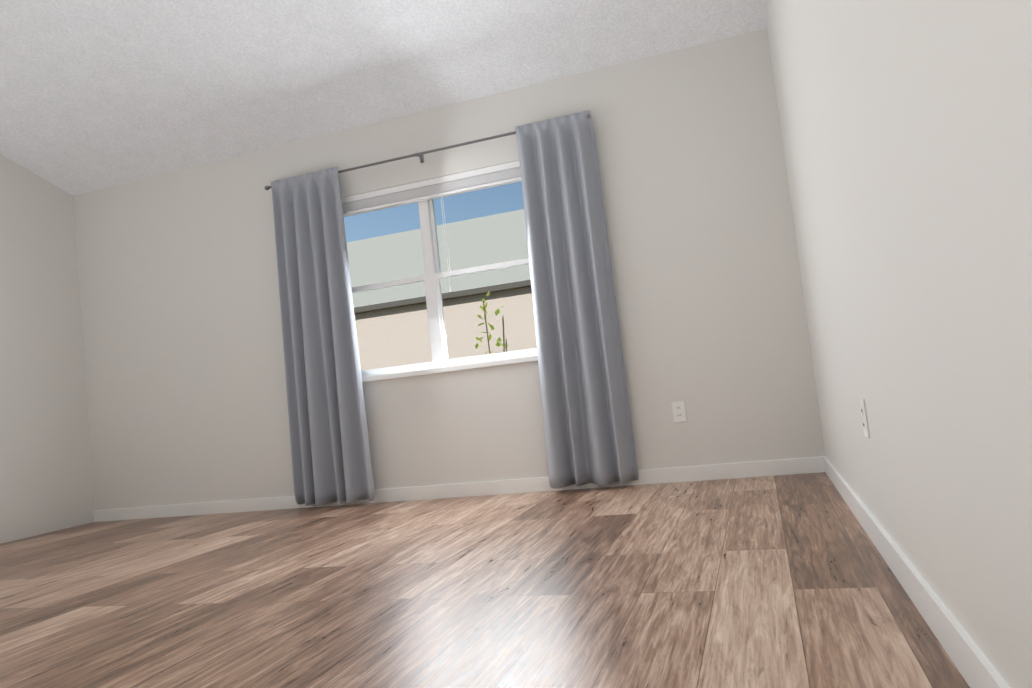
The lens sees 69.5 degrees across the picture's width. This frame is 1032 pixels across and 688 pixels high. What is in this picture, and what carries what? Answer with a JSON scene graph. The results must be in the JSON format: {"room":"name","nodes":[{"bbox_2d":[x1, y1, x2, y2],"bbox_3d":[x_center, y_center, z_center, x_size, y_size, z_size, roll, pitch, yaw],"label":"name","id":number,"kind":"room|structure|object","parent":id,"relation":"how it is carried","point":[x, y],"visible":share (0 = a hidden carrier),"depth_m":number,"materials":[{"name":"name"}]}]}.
{"room":"empty room","nodes":[
{"label":"empty room","id":0,"kind":"room"},
{"bbox_2d":[0,154,94,543],"bbox_3d":[-4.384,-0.486,2.327,0.150,3.400,7.150,-8,-4,18],"label":"wall","id":1,"kind":"structure","parent":0,"point":[46,482],"depth_m":5.20,"materials":[{"name":"white paint"}]},
{"bbox_2d":[0,0,766,194],"bbox_3d":[-1.820,-2.043,1.684,5.475,0.960,6.900,-8,-4,18],"label":"ceiling","id":2,"kind":"structure","parent":0,"point":[97,94],"depth_m":4.30,"materials":[{"name":"paint"}]},
{"bbox_2d":[73,28,824,509],"bbox_3d":[-0.528,-0.258,4.754,5.625,2.440,0.150,-8,-4,18],"label":"wall","id":3,"kind":"structure","parent":0,"point":[185,376],"depth_m":4.58,"materials":[{"name":"white paint"}]},
{"bbox_2d":[352,199,537,381],"bbox_3d":[-0.545,-0.425,4.726,1.610,1.228,0.145,-8,-4,18],"label":"window","id":4,"kind":"structure","parent":3,"relation":"in","point":[454,368],"depth_m":4.72,"materials":[{"name":"white plastic"}]},
{"bbox_2d":[342,160,521,216],"bbox_3d":[-0.609,-0.975,4.756,1.510,0.116,0.047,-8,-4,18],"label":"window blind","id":5,"kind":"object","parent":4,"relation":"attached to","point":[475,180],"visible":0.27,"depth_m":4.71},
{"bbox_2d":[440,184,451,291],"bbox_3d":[-0.440,-0.670,4.674,0.026,0.692,0.014,-8,-4,18],"label":"cord","id":6,"kind":"object","parent":5,"relation":"hanging from","point":[445,240],"visible":0.98,"depth_m":4.67,"materials":[{"name":"white plastic"}]},
{"bbox_2d":[348,211,536,364],"bbox_3d":[-0.533,-0.438,4.771,1.470,1.140,0.004,-8,-4,18],"label":"window panel","id":7,"kind":"object","parent":4,"relation":"attached to","point":[444,290],"depth_m":4.72,"materials":[{"name":"clear glass"}]},
{"bbox_2d":[264,110,637,505],"bbox_3d":[-0.498,-0.152,4.582,2.259,2.140,0.152,-8,-4,18],"label":"curtains","id":8,"kind":"object","parent":3,"relation":"attached to","point":[589,435],"visible":1,"depth_m":4.39,"materials":[{"name":"grey fabric"}]},
{"bbox_2d":[93,457,820,521],"bbox_3d":[-0.719,0.947,4.690,5.000,0.082,0.013,-8,-4,18],"label":"baseboard","id":9,"kind":"structure","parent":3,"relation":"attached to","point":[809,464],"depth_m":4.52,"materials":[{"name":"white wood"}]},
{"bbox_2d":[671,401,686,421],"bbox_3d":[0.917,0.380,4.184,0.072,0.116,0.008,-8,-4,18],"label":"outlet","id":10,"kind":"object","parent":3,"relation":"attached to","point":[679,411],"visible":1,"depth_m":4.18,"materials":[{"name":"white plastic"}]},
{"bbox_2d":[0,472,969,687],"bbox_3d":[2.496,0.365,0.078,14.000,0.100,7.150,-8,-4,18],"label":"floor","id":11,"kind":"structure","parent":0,"point":[784,581],"depth_m":2.24,"materials":[{"name":"laminate"}]},
{"bbox_2d":[766,0,1031,687],"bbox_3d":[2.070,-0.851,1.637,2.560,2.620,4.225,-8,-4,18],"label":"wall","id":12,"kind":"structure","parent":0,"point":[906,129],"depth_m":1.27,"materials":[{"name":"white paint"}]},
{"bbox_2d":[859,398,869,437],"bbox_3d":[1.039,0.221,2.219,0.008,0.116,0.072,-8,-4,18],"label":"outlet","id":13,"kind":"object","parent":12,"relation":"attached to","point":[864,418],"visible":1,"depth_m":2.19,"materials":[{"name":"white plastic"}]},
{"bbox_2d":[821,456,1009,687],"bbox_3d":[0.985,0.567,1.916,0.013,0.082,4.208,-8,-4,18],"label":"baseboard","id":14,"kind":"structure","parent":12,"relation":"attached to","point":[972,663],"depth_m":1.56,"materials":[{"name":"white wood"}]},
{"label":"outside","id":15,"kind":"structure","parent":0,"visible":0},
{"bbox_3d":[7.848,1.645,23.013,80.000,0.050,39.850,-8,-4,18],"label":"ground","id":16,"kind":"structure","parent":15,"visible":0},
{"bbox_2d":[355,287,536,370],"bbox_3d":[-1.364,0.763,14.373,16.000,2.520,6.000,-8,-4,18],"label":"wall","id":17,"kind":"structure","parent":16,"relation":"on","point":[460,328],"depth_m":11.12,"materials":[{"name":"beige paint"}]},
{"bbox_2d":[347,209,530,306],"bbox_3d":[-1.572,-1.736,14.524,16.140,2.637,6.280,-8,-4,18],"label":"roof","id":18,"kind":"structure","parent":17,"relation":"on","point":[416,290],"depth_m":13.91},
{"bbox_2d":[354,280,530,313],"bbox_3d":[-2.371,-0.534,11.514,16.140,0.080,0.140,-8,-4,18],"label":"fascia","id":19,"kind":"object","parent":18,"relation":"attached to","point":[445,296],"depth_m":11.00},
{"bbox_2d":[475,292,507,353],"bbox_3d":[-0.146,0.442,5.779,0.312,1.711,0.351,-8,-4,18],"label":"bush","id":20,"kind":"object","parent":16,"relation":"on","point":[497,312],"depth_m":5.78,"materials":[{"name":"green plant"}]}
]}

